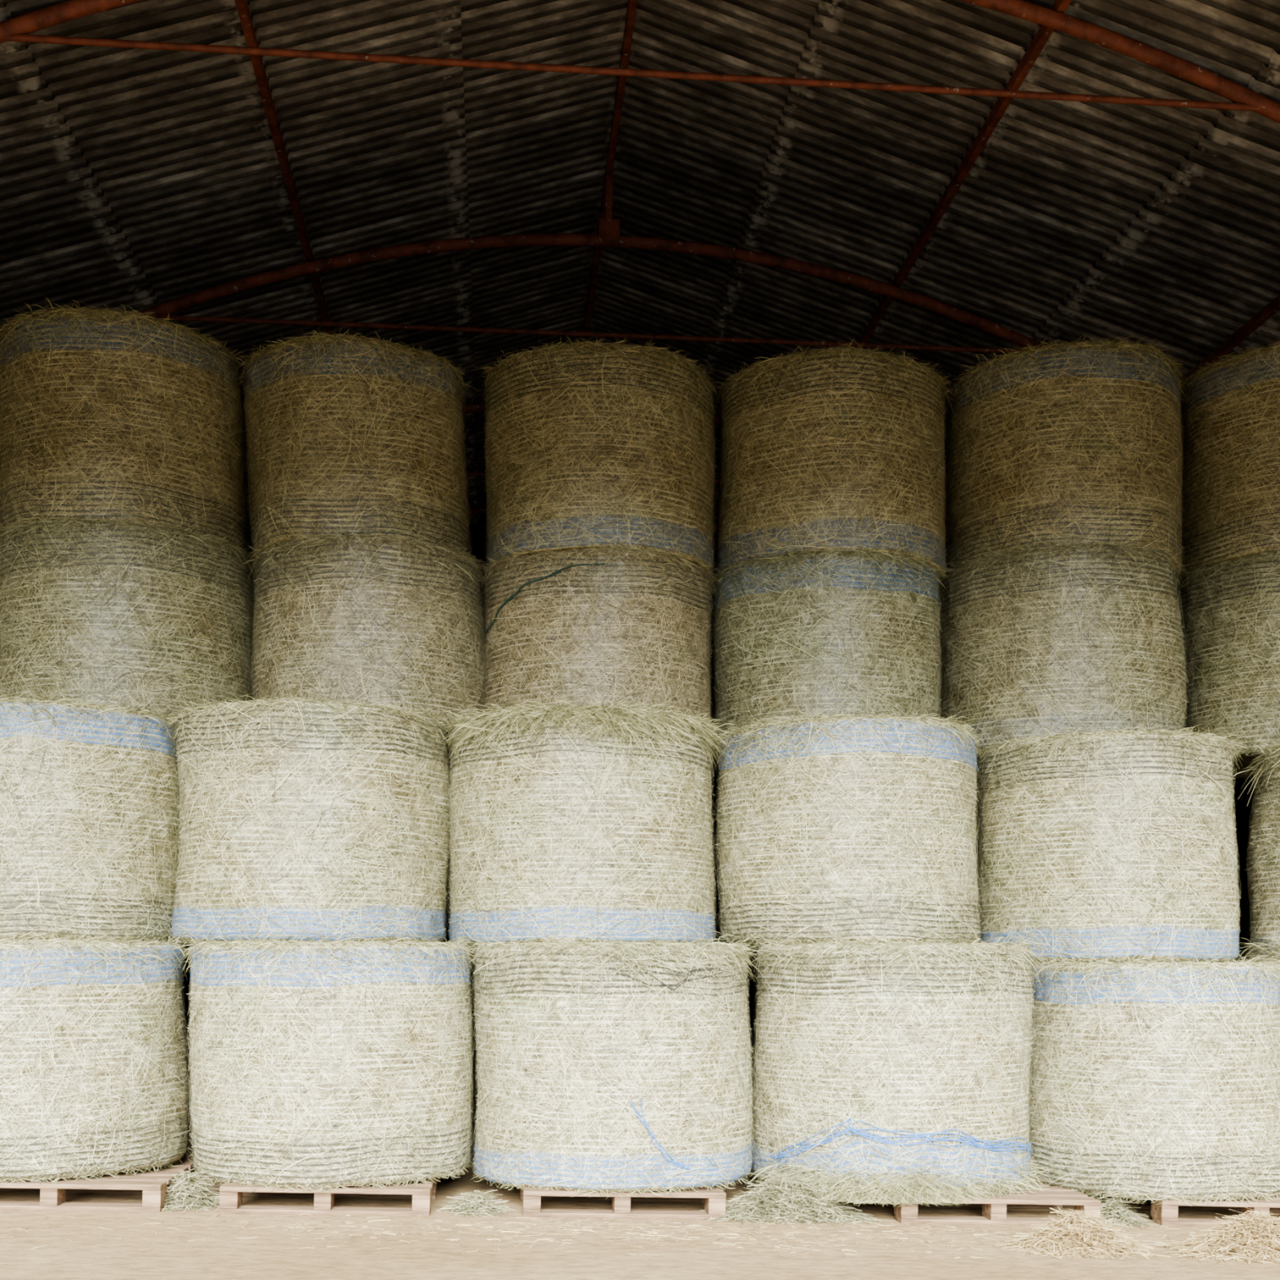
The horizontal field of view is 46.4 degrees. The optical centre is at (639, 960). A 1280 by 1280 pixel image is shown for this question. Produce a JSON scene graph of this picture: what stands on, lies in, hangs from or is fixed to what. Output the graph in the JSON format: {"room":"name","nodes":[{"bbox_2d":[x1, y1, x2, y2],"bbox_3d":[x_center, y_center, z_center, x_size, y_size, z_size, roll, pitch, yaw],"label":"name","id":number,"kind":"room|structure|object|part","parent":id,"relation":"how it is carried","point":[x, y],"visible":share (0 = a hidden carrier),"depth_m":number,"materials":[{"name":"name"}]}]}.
{"room":"farm building","nodes":[
{"label":"farm building","id":0,"kind":"room"},
{"bbox_2d":[180,518,978,1046],"bbox_3d":[-1.144,-2.585,22.031,13.800,8.770,0.080,0,0,-5],"label":"wall","id":1,"kind":"structure","parent":0,"point":[477,530],"depth_m":22.20,"materials":[{"name":"black"}]},
{"bbox_2d":[0,0,1279,590],"bbox_3d":[-0.187,-5.540,11.982,15.600,2.656,20.290,0,0,-5],"label":"ceiling","id":2,"kind":"structure","parent":0,"point":[140,180],"depth_m":11.39,"materials":[{"name":"grey metal"}]},
{"bbox_2d":[235,0,333,334],"bbox_3d":[-2.704,-5.927,11.726,0.056,0.080,20.100,0,0,-5],"label":"beam","id":3,"kind":"structure","parent":2,"relation":"attached to","point":[243,11],"depth_m":10.83,"materials":[{"name":"red metal"}]},
{"bbox_2d":[582,0,637,342],"bbox_3d":[-0.185,-6.775,11.966,0.056,0.080,20.100,0,0,-5],"label":"beam","id":4,"kind":"structure","parent":2,"relation":"attached to","point":[632,4],"depth_m":12.16,"materials":[{"name":"red metal"}]},
{"bbox_2d":[853,0,1071,348],"bbox_3d":[2.333,-5.927,12.206,0.056,0.080,20.100,0,0,-5],"label":"beam","id":5,"kind":"structure","parent":2,"relation":"attached to","point":[1044,33],"depth_m":11.04,"materials":[{"name":"red metal"}]},
{"bbox_2d":[937,294,1279,592],"bbox_3d":[4.852,-5.080,12.446,0.056,0.080,20.100,0,0,-5],"label":"roof truss","id":6,"kind":"structure","parent":2,"relation":"attached to","point":[1271,308],"depth_m":12.09,"materials":[{"name":"red metal"}]},
{"bbox_2d":[0,1032,1279,1279],"bbox_3d":[1.408,1.676,-14.934,140.000,1.001,150.000,2,0,-5],"label":"floor","id":7,"kind":"structure","parent":0,"point":[278,1257],"depth_m":6.14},
{"bbox_2d":[0,1153,204,1212],"bbox_3d":[-2.679,1.058,7.208,0.950,0.121,1.100,2,0,-5],"label":"wooden pallet","id":8,"kind":"object","parent":7,"relation":"on","point":[52,1196],"visible":0.41,"depth_m":6.71,"materials":[{"name":"brown wood"}]},
{"bbox_2d":[0,933,191,1186],"bbox_3d":[-2.902,0.441,7.212,1.401,1.125,1.393,0,0,43],"label":"hay bale","id":9,"kind":"object","parent":8,"relation":"on","point":[94,1079],"visible":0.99,"depth_m":6.77},
{"bbox_2d":[0,690,180,942],"bbox_3d":[-3.053,-0.672,7.655,1.419,1.198,1.421,0,0,-13],"label":"hay bale","id":10,"kind":"object","parent":9,"relation":"on","point":[89,794],"visible":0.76,"depth_m":7.16},
{"bbox_2d":[0,512,256,720],"bbox_3d":[-2.829,-1.752,8.234,1.465,1.038,1.463,0,0,8],"label":"hay bale","id":11,"kind":"object","parent":10,"relation":"on","point":[159,618],"visible":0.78,"depth_m":7.66},
{"bbox_2d":[0,297,250,554],"bbox_3d":[-2.864,-2.792,8.243,1.390,1.138,1.403,0,0,25],"label":"hay bale","id":12,"kind":"object","parent":11,"relation":"on","point":[104,414],"visible":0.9,"depth_m":7.71},
{"bbox_2d":[152,1167,219,1213],"bbox_3d":[-2.088,1.051,6.912,0.407,0.175,0.500,0,0,-5],"label":"tuft","id":13,"kind":"object","parent":7,"relation":"on","point":[186,1193],"visible":0.92,"depth_m":6.86,"materials":[{"name":"beige plant"}]},
{"bbox_2d":[218,1177,441,1216],"bbox_3d":[-1.470,1.093,7.303,0.940,0.121,1.100,2,0,-5],"label":"wooden pallet","id":14,"kind":"object","parent":7,"relation":"on","point":[231,1195],"visible":0.47,"depth_m":6.78,"materials":[{"name":"brown wood"}]},
{"bbox_2d":[173,934,479,1192],"bbox_3d":[-1.490,0.464,7.347,1.471,1.160,1.432,0,0,32],"label":"hay bale","id":15,"kind":"object","parent":14,"relation":"on","point":[322,1064],"visible":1,"depth_m":6.80},
{"bbox_2d":[168,688,450,946],"bbox_3d":[-1.685,-0.677,7.789,1.457,1.218,1.443,0,0,33],"label":"hay bale","id":16,"kind":"object","parent":15,"relation":"on","point":[300,820],"visible":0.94,"depth_m":7.21},
{"bbox_2d":[242,527,487,749],"bbox_3d":[-1.508,-1.740,8.347,1.351,1.003,1.380,0,0,-42],"label":"hay bale","id":17,"kind":"object","parent":16,"relation":"on","point":[393,620],"visible":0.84,"depth_m":7.83},
{"bbox_2d":[233,325,479,565],"bbox_3d":[-1.563,-2.747,8.385,1.335,1.106,1.274,0,0,-5],"label":"hay bale","id":18,"kind":"object","parent":17,"relation":"on","point":[348,432],"visible":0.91,"depth_m":7.88},
{"bbox_2d":[436,1189,522,1217],"bbox_3d":[-0.756,1.120,6.994,0.431,0.116,0.454,0,0,-5],"label":"tuft","id":19,"kind":"object","parent":7,"relation":"on","point":[483,1205],"visible":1,"depth_m":6.95,"materials":[{"name":"beige plant"}]},
{"bbox_2d":[134,174,1045,353],"bbox_3d":[-0.268,-2.667,12.832,13.360,8.125,0.160,0,0,-5],"label":"roof truss","id":20,"kind":"object","parent":7,"relation":"on","point":[609,236],"visible":0.71,"depth_m":12.78,"materials":[{"name":"red metal"}]},
{"bbox_3d":[-0.268,-5.370,12.832,7.800,0.040,0.038,0,0,-5],"label":"tie rod","id":21,"kind":"part","parent":20,"relation":"part of","materials":[{"name":"red paint"}]},
{"bbox_3d":[-0.268,-6.470,12.832,0.060,0.520,0.060,0,0,-5],"label":"post","id":22,"kind":"part","parent":20,"relation":"part of","materials":[{"name":"red metal"}]},
{"bbox_3d":[-0.263,-6.245,12.778,0.180,0.190,0.010,0,0,-5],"label":"gusset plate","id":23,"kind":"part","parent":20,"relation":"part of","materials":[{"name":"red paint"}]},
{"bbox_2d":[520,1185,726,1219],"bbox_3d":[-0.125,1.132,7.442,0.940,0.121,1.100,2,0,-6],"label":"wooden pallet","id":24,"kind":"object","parent":7,"relation":"on","point":[714,1200],"visible":0.41,"depth_m":6.92,"materials":[{"name":"brown wood"}]},
{"bbox_2d":[468,935,767,1199],"bbox_3d":[-0.123,0.487,7.482,1.468,1.195,1.458,0,0,35],"label":"hay bale","id":25,"kind":"object","parent":24,"relation":"on","point":[605,1066],"visible":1,"depth_m":6.90},
{"bbox_2d":[435,696,732,947],"bbox_3d":[-0.318,-0.667,7.869,1.558,1.208,1.568,0,0,-30],"label":"hay bale","id":26,"kind":"object","parent":25,"relation":"on","point":[568,823],"visible":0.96,"depth_m":7.34},
{"bbox_2d":[480,538,724,723],"bbox_3d":[-0.221,-1.718,8.467,1.392,0.988,1.388,0,0,39],"label":"hay bale","id":27,"kind":"object","parent":26,"relation":"on","point":[610,624],"visible":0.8,"depth_m":7.95},
{"bbox_2d":[472,334,725,579],"bbox_3d":[-0.226,-2.735,8.499,1.356,1.143,1.405,0,0,39],"label":"hay bale","id":28,"kind":"object","parent":27,"relation":"on","point":[604,443],"visible":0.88,"depth_m":7.96},
{"bbox_2d":[0,1208,1260,1262],"bbox_3d":[0.279,1.200,6.548,6.511,0.192,1.088,0,0,-5],"label":"litter","id":29,"kind":"object","parent":7,"relation":"on","point":[371,1220],"visible":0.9,"depth_m":6.50,"materials":[{"name":"beige plant"}]},
{"bbox_2d":[0,0,1279,124],"bbox_3d":[0.092,-2.667,9.050,13.360,8.125,0.160,0,0,-5],"label":"roof truss","id":30,"kind":"object","parent":7,"relation":"on","point":[17,28],"visible":1,"depth_m":9.15,"materials":[{"name":"red metal"}]},
{"bbox_3d":[0.092,-5.370,9.050,7.800,0.040,0.038,0,0,-5],"label":"tie rod","id":31,"kind":"part","parent":30,"relation":"part of","materials":[{"name":"red paint"}]},
{"bbox_2d":[469,506,1042,961],"bbox_3d":[-0.988,-2.667,20.398,13.360,8.125,0.160,0,0,-5],"label":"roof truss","id":32,"kind":"object","parent":7,"relation":"on","point":[477,510],"visible":0.02,"depth_m":20.25,"materials":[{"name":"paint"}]},
{"bbox_3d":[-0.988,-5.370,20.398,7.800,0.040,0.038,0,0,-5],"label":"tie rod","id":33,"kind":"part","parent":32,"relation":"part of","materials":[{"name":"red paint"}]},
{"bbox_2d":[699,1166,881,1226],"bbox_3d":[0.693,1.111,7.076,0.881,0.233,0.513,0,0,-5],"label":"pile","id":34,"kind":"object","parent":7,"relation":"on","point":[784,1201],"visible":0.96,"depth_m":7.00,"materials":[{"name":"beige plant"}]},
{"bbox_2d":[872,1181,1101,1225],"bbox_3d":[1.652,1.184,7.561,0.960,0.121,1.100,2,0,-5],"label":"wooden pallet","id":35,"kind":"object","parent":7,"relation":"on","point":[993,1211],"visible":0.29,"depth_m":7.05,"materials":[{"name":"brown wood"}]},
{"bbox_2d":[746,936,1061,1206],"bbox_3d":[1.281,0.507,7.561,1.531,1.237,1.590,0,0,35],"label":"hay bale","id":36,"kind":"object","parent":35,"relation":"on","point":[885,1073],"visible":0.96,"depth_m":7.03},
{"bbox_2d":[711,706,982,947],"bbox_3d":[1.112,-0.657,8.043,1.440,1.188,1.515,0,0,12],"label":"hay bale","id":37,"kind":"object","parent":36,"relation":"on","point":[835,827],"visible":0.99,"depth_m":7.49},
{"bbox_2d":[711,545,951,753],"bbox_3d":[1.087,-1.717,8.595,1.380,1.028,1.377,0,0,33],"label":"hay bale","id":38,"kind":"object","parent":37,"relation":"on","point":[849,630],"visible":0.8,"depth_m":8.09},
{"bbox_2d":[713,338,953,585],"bbox_3d":[1.101,-2.752,8.614,1.368,1.138,1.393,0,0,41],"label":"hay bale","id":39,"kind":"object","parent":38,"relation":"on","point":[835,448],"visible":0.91,"depth_m":8.11},
{"bbox_2d":[995,1207,1170,1259],"bbox_3d":[1.892,1.164,6.462,0.710,0.188,0.524,0,0,-5],"label":"pile","id":40,"kind":"object","parent":7,"relation":"on","point":[1071,1235],"visible":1,"depth_m":6.38,"materials":[{"name":"beige plant"}]},
{"bbox_2d":[1095,1195,1156,1228],"bbox_3d":[2.311,1.202,7.249,0.381,0.129,0.511,0,0,-5],"label":"tuft","id":41,"kind":"object","parent":7,"relation":"on","point":[1108,1211],"visible":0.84,"depth_m":7.19,"materials":[{"name":"beige plant"}]},
{"bbox_2d":[1115,1193,1279,1226],"bbox_3d":[2.966,1.222,7.696,1.000,0.121,1.100,2,0,-3],"label":"wooden pallet","id":42,"kind":"object","parent":7,"relation":"on","point":[1165,1213],"visible":0.32,"depth_m":7.15,"materials":[{"name":"brown wood"}]},
{"bbox_2d":[1028,955,1279,1206],"bbox_3d":[2.640,0.572,7.706,1.356,1.186,1.354,0,0,14],"label":"hay bale","id":43,"kind":"object","parent":42,"relation":"on","point":[1150,1080],"visible":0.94,"depth_m":7.17},
{"bbox_2d":[975,723,1246,962],"bbox_3d":[2.545,-0.590,8.184,1.411,1.222,1.448,0,0,33],"label":"hay bale","id":44,"kind":"object","parent":43,"relation":"on","point":[1114,845],"visible":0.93,"depth_m":7.64},
{"bbox_2d":[938,537,1191,755],"bbox_3d":[2.452,-1.722,8.732,1.441,1.137,1.461,0,0,-5],"label":"hay bale","id":45,"kind":"object","parent":44,"relation":"on","point":[1055,638],"visible":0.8,"depth_m":8.18},
{"bbox_2d":[943,329,1190,577],"bbox_3d":[2.478,-2.822,8.765,1.448,1.157,1.430,0,0,-5],"label":"hay bale","id":46,"kind":"object","parent":45,"relation":"on","point":[1080,442],"visible":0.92,"depth_m":8.19},
{"bbox_2d":[1152,1206,1279,1264],"bbox_3d":[2.697,1.179,6.488,0.920,0.209,0.555,0,0,-5],"label":"pile","id":47,"kind":"object","parent":7,"relation":"on","point":[1249,1239],"visible":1,"depth_m":6.40,"materials":[{"name":"beige plant"}]},
{"bbox_3d":[4.104,0.665,7.907,1.458,1.331,1.406,0,0,-5],"label":"hay bale","id":48,"kind":"object","parent":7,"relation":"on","visible":0},
{"bbox_2d":[1234,739,1279,962],"bbox_3d":[4.109,-0.577,8.230,1.625,1.248,1.596,0,0,23],"label":"hay bale","id":49,"kind":"object","parent":48,"relation":"on","point":[1263,854],"visible":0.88,"depth_m":8.23},
{"bbox_2d":[1176,542,1279,777],"bbox_3d":[3.936,-1.738,8.866,1.468,1.168,1.459,0,0,33],"label":"hay bale","id":50,"kind":"object","parent":49,"relation":"on","point":[1230,610],"visible":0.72,"depth_m":8.49},
{"bbox_2d":[1176,337,1279,582],"bbox_3d":[3.914,-2.877,8.914,1.518,1.207,1.413,0,0,-5],"label":"hay bale","id":51,"kind":"object","parent":50,"relation":"on","point":[1230,407],"visible":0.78,"depth_m":8.51},
{"bbox_2d":[1045,777,1254,961],"bbox_3d":[6.736,-1.429,12.595,0.100,6.458,20.200,0,0,-5],"label":"wall","id":52,"kind":"structure","parent":0,"point":[1242,808],"depth_m":15.80,"materials":[{"name":"black"}]}
]}

